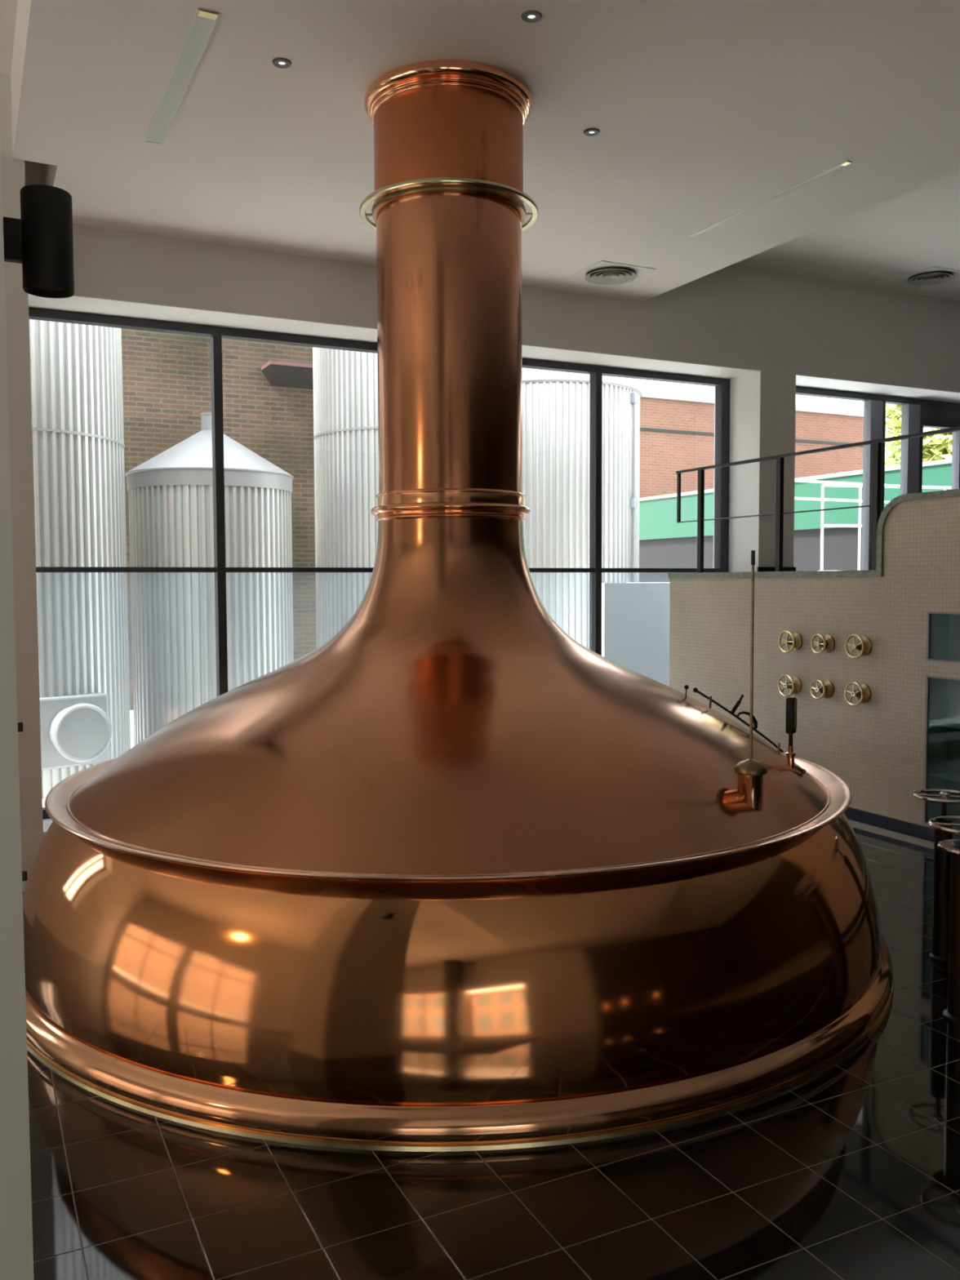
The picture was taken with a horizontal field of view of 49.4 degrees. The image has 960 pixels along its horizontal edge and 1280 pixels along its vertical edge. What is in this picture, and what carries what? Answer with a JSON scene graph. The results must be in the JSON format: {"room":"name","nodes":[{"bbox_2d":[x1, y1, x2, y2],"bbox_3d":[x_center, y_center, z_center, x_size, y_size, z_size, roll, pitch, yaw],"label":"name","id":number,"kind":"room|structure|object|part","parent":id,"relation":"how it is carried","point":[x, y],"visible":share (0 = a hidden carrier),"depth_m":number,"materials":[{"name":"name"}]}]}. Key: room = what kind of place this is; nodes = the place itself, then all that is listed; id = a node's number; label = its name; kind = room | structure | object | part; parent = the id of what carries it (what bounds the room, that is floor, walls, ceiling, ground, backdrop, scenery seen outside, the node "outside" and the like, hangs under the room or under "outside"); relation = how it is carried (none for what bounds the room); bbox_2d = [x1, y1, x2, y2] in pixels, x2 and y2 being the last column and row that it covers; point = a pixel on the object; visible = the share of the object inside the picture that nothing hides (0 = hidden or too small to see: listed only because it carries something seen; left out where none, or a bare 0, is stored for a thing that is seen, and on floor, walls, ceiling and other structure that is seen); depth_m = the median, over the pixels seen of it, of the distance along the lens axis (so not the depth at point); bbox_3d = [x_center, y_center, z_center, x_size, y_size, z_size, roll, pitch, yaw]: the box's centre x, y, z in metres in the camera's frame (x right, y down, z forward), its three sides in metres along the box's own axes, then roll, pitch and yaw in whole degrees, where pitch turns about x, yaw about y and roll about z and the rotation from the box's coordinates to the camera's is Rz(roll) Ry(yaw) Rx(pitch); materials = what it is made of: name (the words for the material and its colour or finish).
{"room":"processing plant","nodes":[
{"label":"processing plant","id":0,"kind":"room"},
{"bbox_2d":[0,130,33,1279],"bbox_3d":[-1.126,-0.641,1.698,0.614,4.860,1.100,-2,4,-26],"label":"wall","id":1,"kind":"structure","parent":0,"point":[16,1254],"depth_m":1.39,"materials":[{"name":"white paint"}]},
{"bbox_2d":[3,184,74,297],"bbox_3d":[-0.856,-0.763,1.992,0.150,0.188,0.092,-2,4,-26],"label":"wall lamp","id":2,"kind":"object","parent":1,"relation":"attached to","point":[42,240],"visible":1,"depth_m":1.97,"materials":[{"name":"black metal"}]},
{"bbox_2d":[0,73,43,891],"bbox_3d":[-3.460,-0.901,6.511,1.192,4.860,1.050,-2,4,-26],"label":"wall column","id":3,"kind":"structure","parent":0,"point":[13,175],"depth_m":6.28,"materials":[{"name":"grey paint"}]},
{"bbox_2d":[0,0,959,302],"bbox_3d":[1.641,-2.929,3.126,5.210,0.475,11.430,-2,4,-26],"label":"ceiling","id":4,"kind":"structure","parent":0,"point":[704,112],"depth_m":5.58,"materials":[{"name":"paint"}]},
{"bbox_2d":[143,8,220,144],"bbox_3d":[-1.524,-2.791,5.260,0.097,0.009,1.520,-2,4,-26],"label":"recessed light","id":5,"kind":"object","parent":4,"relation":"in","point":[202,25],"visible":1,"depth_m":5.12,"materials":[{"name":"white"}]},
{"bbox_2d":[272,57,291,68],"bbox_3d":[-0.955,-2.782,5.039,0.092,0.007,0.092,-2,4,-26],"label":"recessed light","id":6,"kind":"object","parent":4,"relation":"in","point":[283,63],"visible":1,"depth_m":5.03,"materials":[{"name":"grey"}]},
{"bbox_2d":[520,9,542,22],"bbox_3d":[0.228,-2.765,4.633,0.092,0.007,0.092,-2,4,-26],"label":"recessed light","id":7,"kind":"object","parent":4,"relation":"in","point":[531,16],"visible":1,"depth_m":4.63,"materials":[{"name":"grey"}]},
{"bbox_2d":[583,128,599,136],"bbox_3d":[0.624,-2.833,5.831,0.092,0.007,0.092,-2,4,-26],"label":"recessed light","id":8,"kind":"object","parent":4,"relation":"in","point":[590,131],"visible":1,"depth_m":5.83,"materials":[{"name":"grey"}]},
{"bbox_2d":[566,260,656,285],"bbox_3d":[1.067,-2.973,8.517,0.520,0.033,0.520,-2,4,-26],"label":"ceiling vent","id":9,"kind":"object","parent":4,"relation":"in","point":[602,273],"visible":1,"depth_m":8.47,"materials":[{"name":"white metal"}]},
{"bbox_2d":[688,160,852,237],"bbox_3d":[1.872,-2.899,6.931,0.050,0.009,1.520,-2,4,-26],"label":"recessed light","id":10,"kind":"object","parent":4,"relation":"in","point":[845,162],"visible":1,"depth_m":6.83,"materials":[{"name":"white"}]},
{"bbox_2d":[890,266,959,287],"bbox_3d":[4.438,-3.561,10.284,0.520,0.033,0.520,-2,4,-26],"label":"ceiling vent","id":11,"kind":"object","parent":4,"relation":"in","point":[934,275],"visible":1,"depth_m":10.25,"materials":[{"name":"white metal"}]},
{"bbox_2d":[22,819,959,1279],"bbox_3d":[1.312,1.916,1.990,20.400,0.300,14.620,-2,4,-26],"label":"floor","id":12,"kind":"structure","parent":0,"point":[850,1171],"depth_m":3.23,"materials":[{"name":"black tile"}]},
{"bbox_2d":[22,59,893,1151],"bbox_3d":[-0.155,-0.623,5.551,4.452,4.384,4.452,-2,4,-26],"label":"kettle","id":13,"kind":"object","parent":12,"relation":"on","point":[453,872],"visible":0.99,"depth_m":4.05,"materials":[{"name":"orange metal"}]},
{"bbox_3d":[1.052,0.294,5.326,0.023,0.130,0.042,0,3,10],"label":"knob","id":14,"kind":"part","parent":13,"relation":"part of","materials":[{"name":"black metal"}]},
{"bbox_3d":[1.315,0.330,5.344,0.071,0.104,0.020,0,3,-3],"label":"lever","id":15,"kind":"part","parent":13,"relation":"part of","materials":[{"name":"black metal"}]},
{"bbox_3d":[1.323,0.411,5.352,0.471,0.340,0.025,0,3,-2],"label":"pull rod","id":16,"kind":"part","parent":13,"relation":"part of","materials":[{"name":"black metal"}]},
{"bbox_3d":[1.368,0.416,5.348,0.112,0.104,0.022,-1,3,-5],"label":"loop handle","id":17,"kind":"part","parent":13,"relation":"part of","materials":[{"name":"black metal"}]},
{"bbox_2d":[733,550,768,810],"bbox_3d":[1.134,0.220,4.390,0.160,1.190,0.140,-2,4,-26],"label":"rod","id":18,"kind":"object","parent":13,"relation":"attached to","point":[748,790],"depth_m":4.37,"materials":[{"name":"gold metal"}]},
{"bbox_3d":[1.529,0.361,5.063,0.003,0.140,0.036,2,4,35],"label":"scale plate","id":19,"kind":"part","parent":13,"relation":"part of","materials":[{"name":"black metal"}]},
{"bbox_3d":[1.561,0.633,5.109,0.080,0.054,0.028,-2,4,-26],"label":"tap handle","id":20,"kind":"part","parent":13,"relation":"part of","materials":[{"name":"gold metal"}]},
{"bbox_2d":[912,788,959,962],"bbox_3d":[2.289,1.166,5.168,0.288,0.835,0.288,-3,4,-43],"label":"valve","id":21,"kind":"object","parent":12,"relation":"on","point":[941,874],"visible":0.79,"depth_m":5.14,"materials":[{"name":"black metal"}]},
{"bbox_3d":[2.287,0.827,5.149,0.024,0.115,0.023,-3,4,-43],"label":"stem","id":22,"kind":"part","parent":21,"relation":"part of","materials":[{"name":"black metal"}]},
{"bbox_2d":[928,815,959,1024],"bbox_3d":[2.079,1.196,4.463,0.318,0.855,0.318,-3,4,-43],"label":"valve","id":23,"kind":"object","parent":12,"relation":"on","point":[952,1013],"visible":1,"depth_m":4.44,"materials":[{"name":"black metal"}]},
{"bbox_3d":[2.078,0.884,4.445,0.226,0.012,0.226,-3,4,-43],"label":"collar plate","id":24,"kind":"part","parent":23,"relation":"part of","materials":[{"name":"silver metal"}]},
{"bbox_2d":[24,160,959,837],"bbox_3d":[-1.867,-1.005,8.263,20.400,4.860,0.690,-2,4,-26],"label":"wall","id":25,"kind":"structure","parent":0,"point":[782,326],"depth_m":9.70,"materials":[{"name":"grey paint"}]},
{"bbox_2d":[28,293,760,572],"bbox_3d":[-0.321,-0.625,8.918,6.530,3.775,0.462,-2,4,-26],"label":"window frame","id":26,"kind":"structure","parent":25,"relation":"attached to","point":[744,384],"depth_m":9.75,"materials":[{"name":"white paint"}]},
{"bbox_2d":[28,307,959,819],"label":"window","id":27,"kind":"structure","parent":25,"relation":"in","point":[215,334],"depth_m":8.77,"materials":[{"name":"grey metal"}]},
{"bbox_3d":[-0.429,1.212,9.255,6.518,0.070,0.100,-2,4,-26],"label":"rail","id":28,"kind":"part","parent":27,"relation":"part of","materials":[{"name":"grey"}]},
{"bbox_3d":[-0.444,-2.481,9.048,6.518,0.060,0.100,-2,4,-26],"label":"rail","id":29,"kind":"part","parent":27,"relation":"part of","materials":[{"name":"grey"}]},
{"bbox_3d":[1.941,-1.387,10.196,0.024,0.475,0.030,-2,4,-26],"label":"post","id":30,"kind":"part","parent":27,"relation":"part of","materials":[{"name":"black metal"}]},
{"bbox_3d":[2.093,-1.123,9.905,0.040,0.968,0.050,-2,4,-26],"label":"post","id":31,"kind":"part","parent":27,"relation":"part of","materials":[{"name":"black metal"}]},
{"bbox_3d":[2.440,-0.728,10.567,0.104,3.633,0.100,-2,4,-26],"label":"frame","id":32,"kind":"part","parent":27,"relation":"part of","materials":[{"name":"grey metal"}]},
{"bbox_3d":[2.566,-1.071,8.947,0.040,0.968,0.050,-2,4,-26],"label":"post","id":33,"kind":"part","parent":27,"relation":"part of","materials":[{"name":"black metal"}]},
{"bbox_3d":[2.500,-1.089,9.081,0.012,0.012,2.560,-2,4,-26],"label":"rail","id":34,"kind":"part","parent":27,"relation":"part of","materials":[{"name":"black"}]},
{"bbox_3d":[3.119,-1.023,7.827,0.044,0.992,5.360,-2,4,-26],"label":"guard rail","id":35,"kind":"part","parent":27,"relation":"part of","materials":[{"name":"black metal"}]},
{"bbox_3d":[3.117,-1.506,7.800,0.044,0.024,5.360,-2,4,-26],"label":"rail","id":36,"kind":"part","parent":27,"relation":"part of","materials":[{"name":"black metal"}]},
{"bbox_3d":[3.035,-1.020,7.997,0.040,0.968,0.050,-2,4,-26],"label":"post","id":37,"kind":"part","parent":27,"relation":"part of","materials":[{"name":"black metal"}]},
{"bbox_2d":[756,567,795,571],"bbox_3d":[2.909,-0.675,10.243,0.477,0.080,0.020,-2,4,-26],"label":"baseboard","id":38,"kind":"structure","parent":25,"relation":"attached to","point":[758,569],"depth_m":10.21,"materials":[{"name":"black"}]},
{"bbox_2d":[792,374,959,567],"bbox_3d":[4.714,-1.689,11.346,3.833,1.965,0.462,-2,4,-26],"label":"trim","id":39,"kind":"structure","parent":25,"relation":"attached to","point":[806,381],"depth_m":10.97,"materials":[{"name":"white paint"}]},
{"bbox_2d":[795,386,959,569],"bbox_3d":[4.601,-1.706,11.584,3.827,1.933,0.105,-2,4,-26],"label":"window","id":40,"kind":"structure","parent":25,"relation":"in","point":[916,414],"depth_m":11.57,"materials":[{"name":"grey metal"}]},
{"bbox_3d":[4.595,-2.640,11.528,3.821,0.060,0.100,-2,4,-26],"label":"rail","id":41,"kind":"part","parent":40,"relation":"part of","materials":[{"name":"grey"}]},
{"bbox_2d":[669,496,959,835],"bbox_3d":[3.171,0.200,7.868,0.220,2.455,5.470,-2,4,-26],"label":"tiled wall","id":42,"kind":"structure","parent":0,"point":[876,746],"depth_m":8.20,"materials":[{"name":"beige tile"}]},
{"bbox_2d":[777,674,801,697],"bbox_3d":[2.583,0.378,8.698,0.112,0.192,0.192,-2,4,-26],"label":"valve","id":43,"kind":"object","parent":42,"relation":"attached to","point":[793,685],"visible":1,"depth_m":8.67,"materials":[{"name":"gold metal"}]},
{"bbox_2d":[777,630,802,653],"bbox_3d":[2.581,0.012,8.678,0.112,0.192,0.192,-2,4,-26],"label":"valve","id":44,"kind":"object","parent":42,"relation":"attached to","point":[794,641],"visible":1,"depth_m":8.65,"materials":[{"name":"gold metal"}]},
{"bbox_2d":[668,488,959,577],"bbox_3d":[3.167,-0.776,7.813,0.260,0.600,5.470,-2,4,-26],"label":"trim","id":45,"kind":"structure","parent":42,"relation":"attached to","point":[895,501],"depth_m":8.00,"materials":[{"name":"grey stone"}]},
{"bbox_2d":[809,679,834,699],"bbox_3d":[2.742,0.395,8.376,0.112,0.164,0.164,-2,4,-26],"label":"valve","id":46,"kind":"object","parent":42,"relation":"attached to","point":[826,689],"visible":1,"depth_m":8.35,"materials":[{"name":"gold metal"}]},
{"bbox_2d":[810,633,835,653],"bbox_3d":[2.740,0.030,8.355,0.112,0.164,0.164,-2,4,-26],"label":"valve","id":47,"kind":"object","parent":42,"relation":"attached to","point":[827,643],"visible":1,"depth_m":8.33,"materials":[{"name":"gold metal"}]},
{"bbox_2d":[844,681,871,706],"bbox_3d":[2.910,0.413,8.035,0.112,0.192,0.192,-2,4,-26],"label":"valve","id":48,"kind":"object","parent":42,"relation":"attached to","point":[862,693],"visible":1,"depth_m":8.01,"materials":[{"name":"gold metal"}]},
{"bbox_2d":[844,634,871,658],"bbox_3d":[2.908,0.048,8.015,0.112,0.192,0.192,-2,4,-26],"label":"valve","id":49,"kind":"object","parent":42,"relation":"attached to","point":[863,646],"visible":1,"depth_m":7.99,"materials":[{"name":"gold metal"}]},
{"bbox_2d":[844,806,959,842],"bbox_3d":[3.070,1.381,7.882,0.016,0.095,5.470,-2,4,-26],"label":"baseboard","id":50,"kind":"structure","parent":42,"relation":"attached to","point":[922,832],"depth_m":7.82,"materials":[{"name":"black"}]},
{"bbox_2d":[923,675,959,830],"bbox_3d":[3.503,0.811,7.216,0.223,1.075,0.858,-2,4,-26],"label":"niche","id":51,"kind":"object","parent":42,"relation":"attached to","point":[942,713],"visible":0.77,"depth_m":7.57,"materials":[{"name":"grey"}]},
{"bbox_3d":[3.319,0.791,7.592,0.190,1.075,0.012,-2,4,-26],"label":"panel","id":52,"kind":"part","parent":51,"relation":"part of","materials":[{"name":"grey"}]},
{"bbox_2d":[928,772,959,782],"bbox_3d":[3.509,0.993,7.229,0.178,0.010,0.822,-2,4,-26],"label":"shelf","id":53,"kind":"object","parent":51,"relation":"attached to","point":[955,776],"depth_m":7.52,"materials":[{"name":"teal"}]},
{"bbox_2d":[929,721,959,728],"bbox_3d":[3.507,0.624,7.208,0.178,0.010,0.822,-2,4,-26],"label":"shelf","id":54,"kind":"object","parent":51,"relation":"attached to","point":[933,725],"depth_m":7.52,"materials":[{"name":"grey"}]},
{"bbox_3d":[3.596,0.808,7.262,0.015,1.075,0.850,-2,4,-26],"label":"panel","id":55,"kind":"part","parent":51,"relation":"part of","materials":[{"name":"grey"}]},
{"bbox_3d":[3.507,1.341,7.247,0.190,0.012,0.826,-2,4,-26],"label":"panel","id":56,"kind":"part","parent":51,"relation":"part of","materials":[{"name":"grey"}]},
{"bbox_2d":[926,611,959,662],"bbox_3d":[3.500,-0.010,7.170,0.223,0.350,0.858,-2,4,-26],"label":"niche","id":57,"kind":"object","parent":42,"relation":"attached to","point":[943,629],"visible":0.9,"depth_m":7.53,"materials":[{"name":"grey"}]},
{"bbox_3d":[3.316,-0.031,7.546,0.190,0.350,0.012,-2,4,-26],"label":"panel","id":58,"kind":"part","parent":57,"relation":"part of","materials":[{"name":"grey"}]},
{"bbox_3d":[3.502,0.158,7.181,0.190,0.012,0.826,-2,4,-26],"label":"panel","id":59,"kind":"part","parent":57,"relation":"part of","materials":[{"name":"grey"}]},
{"bbox_3d":[3.593,-0.013,7.216,0.015,0.350,0.850,-2,4,-26],"label":"panel","id":60,"kind":"part","parent":57,"relation":"part of","materials":[{"name":"grey glass"}]},
{"label":"outside","id":61,"kind":"structure","parent":0,"visible":0},
{"bbox_2d":[42,710,133,807],"bbox_3d":[-6.194,0.111,35.257,100.000,0.250,51.380,-2,4,-26],"label":"ground","id":62,"kind":"structure","parent":61,"point":[131,711],"depth_m":13.49,"materials":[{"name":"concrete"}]},
{"bbox_2d":[28,319,130,798],"bbox_3d":[-4.538,-3.133,9.880,2.212,9.050,2.498,-2,4,-26],"label":"tank","id":63,"kind":"object","parent":62,"relation":"on","point":[76,370],"visible":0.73,"depth_m":9.52,"materials":[{"name":"silver metal"}]},
{"bbox_3d":[-3.750,0.826,9.510,0.690,0.640,0.190,-3,4,-43],"label":"manway frame","id":64,"kind":"part","parent":63,"relation":"part of","materials":[{"name":"silver metal"}]},
{"bbox_3d":[-3.534,0.827,9.300,0.524,0.524,0.050,-3,4,-43],"label":"manway lid","id":65,"kind":"part","parent":63,"relation":"part of","materials":[{"name":"silver metal"}]},
{"bbox_2d":[124,412,293,746],"bbox_3d":[-3.015,-0.630,11.798,1.830,3.825,1.830,-2,4,-26],"label":"tank","id":66,"kind":"object","parent":62,"relation":"on","point":[171,493],"visible":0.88,"depth_m":11.06,"materials":[{"name":"silver metal"}]},
{"bbox_2d":[200,412,211,430],"bbox_3d":[-3.022,-2.415,11.698,0.260,0.250,0.260,-2,4,-26],"label":"roof vent","id":67,"kind":"object","parent":66,"relation":"attached to","point":[206,417],"depth_m":11.60,"materials":[{"name":"silver metal"}]},
{"bbox_2d":[121,328,316,710],"bbox_3d":[-8.468,-3.480,16.818,13.850,9.000,6.050,-2,4,-26],"label":"brick building","id":68,"kind":"structure","parent":62,"relation":"on","point":[268,388],"depth_m":16.32,"materials":[{"name":"red brick"}]},
{"bbox_2d":[312,346,378,648],"bbox_3d":[-1.004,-3.336,13.248,2.212,9.050,2.212,-2,4,-26],"label":"tank","id":69,"kind":"object","parent":62,"relation":"on","point":[346,461],"visible":0.27,"depth_m":12.45,"materials":[{"name":"silver metal"}]},
{"bbox_2d":[522,367,642,648],"bbox_3d":[0.990,-1.583,15.108,2.660,5.325,2.660,-2,4,-26],"label":"tank","id":70,"kind":"object","parent":62,"relation":"on","point":[556,404],"visible":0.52,"depth_m":13.87,"materials":[{"name":"silver metal"}]},
{"bbox_2d":[601,582,670,686],"bbox_3d":[4.221,0.274,12.231,6.650,1.910,0.150,-2,4,-26],"label":"wall","id":71,"kind":"structure","parent":62,"relation":"on","point":[635,616],"depth_m":10.85,"materials":[{"name":"white"}]},
{"bbox_2d":[635,582,670,582],"bbox_3d":[4.519,0.196,13.602,4.900,1.910,2.050,-2,4,-26],"label":"terrace","id":72,"kind":"object","parent":62,"relation":"on","point":[635,582],"visible":0.08,"depth_m":12.86,"materials":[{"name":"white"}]},
{"bbox_2d":[794,479,894,569],"bbox_3d":[5.134,-1.526,14.734,2.536,1.398,0.036,-2,4,-26],"label":"rail","id":73,"kind":"object","parent":72,"relation":"on","point":[860,500],"visible":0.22,"depth_m":14.73,"materials":[{"name":"white metal"}]},
{"bbox_3d":[5.132,-1.966,14.710,2.500,0.036,0.036,-2,4,-26],"label":"rail","id":74,"kind":"part","parent":73,"relation":"part of","materials":[{"name":"white metal"}]},
{"bbox_3d":[5.131,-2.206,14.696,2.500,0.036,0.036,-2,4,-26],"label":"rail","id":75,"kind":"part","parent":73,"relation":"part of","materials":[{"name":"white metal"}]},
{"bbox_3d":[5.403,-1.526,14.867,0.033,1.380,0.033,3,4,41],"label":"post","id":76,"kind":"part","parent":73,"relation":"part of","materials":[{"name":"white metal"}]},
{"bbox_2d":[820,484,951,570],"bbox_3d":[5.650,-1.362,13.379,2.879,1.218,0.036,-1,3,-14],"label":"rail","id":77,"kind":"object","parent":72,"relation":"on","point":[823,486],"visible":0.56,"depth_m":13.05,"materials":[{"name":"white metal"}]},
{"bbox_3d":[4.270,-1.328,13.035,0.033,1.200,0.033,3,4,41],"label":"post","id":78,"kind":"part","parent":77,"relation":"part of","materials":[{"name":"white metal"}]},
{"bbox_3d":[5.649,-1.453,13.374,2.844,0.036,0.036,-1,3,-14],"label":"rail","id":79,"kind":"part","parent":77,"relation":"part of","materials":[{"name":"white metal"}]},
{"bbox_3d":[5.647,-1.952,13.346,2.844,0.036,0.036,-1,3,-14],"label":"rail","id":80,"kind":"part","parent":77,"relation":"part of","materials":[{"name":"white metal"}]},
{"bbox_2d":[639,390,863,497],"bbox_3d":[4.878,-3.527,33.481,12.700,7.120,8.200,-2,4,-26],"label":"brick","id":81,"kind":"object","parent":62,"relation":"on","point":[677,430],"visible":0.17,"depth_m":29.52,"materials":[{"name":"red"}]},
{"bbox_2d":[639,458,951,582],"bbox_3d":[8.205,-1.117,19.622,4.180,3.830,18.280,-2,4,-26],"label":"building","id":82,"kind":"structure","parent":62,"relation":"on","point":[664,542],"depth_m":19.49,"materials":[{"name":"green"}]},
{"bbox_3d":[8.197,-2.994,19.517,4.180,0.070,18.280,-2,4,-26],"label":"roof trim","id":83,"kind":"part","parent":82,"relation":"part of","materials":[{"name":"white"}]},
{"bbox_2d":[884,403,952,466],"bbox_3d":[12.556,-3.822,27.463,5.747,8.340,6.295,-2,4,-26],"label":"tree","id":84,"kind":"object","parent":62,"relation":"on","point":[936,446],"visible":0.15,"depth_m":26.24,"materials":[{"name":"green plant"}]}
]}

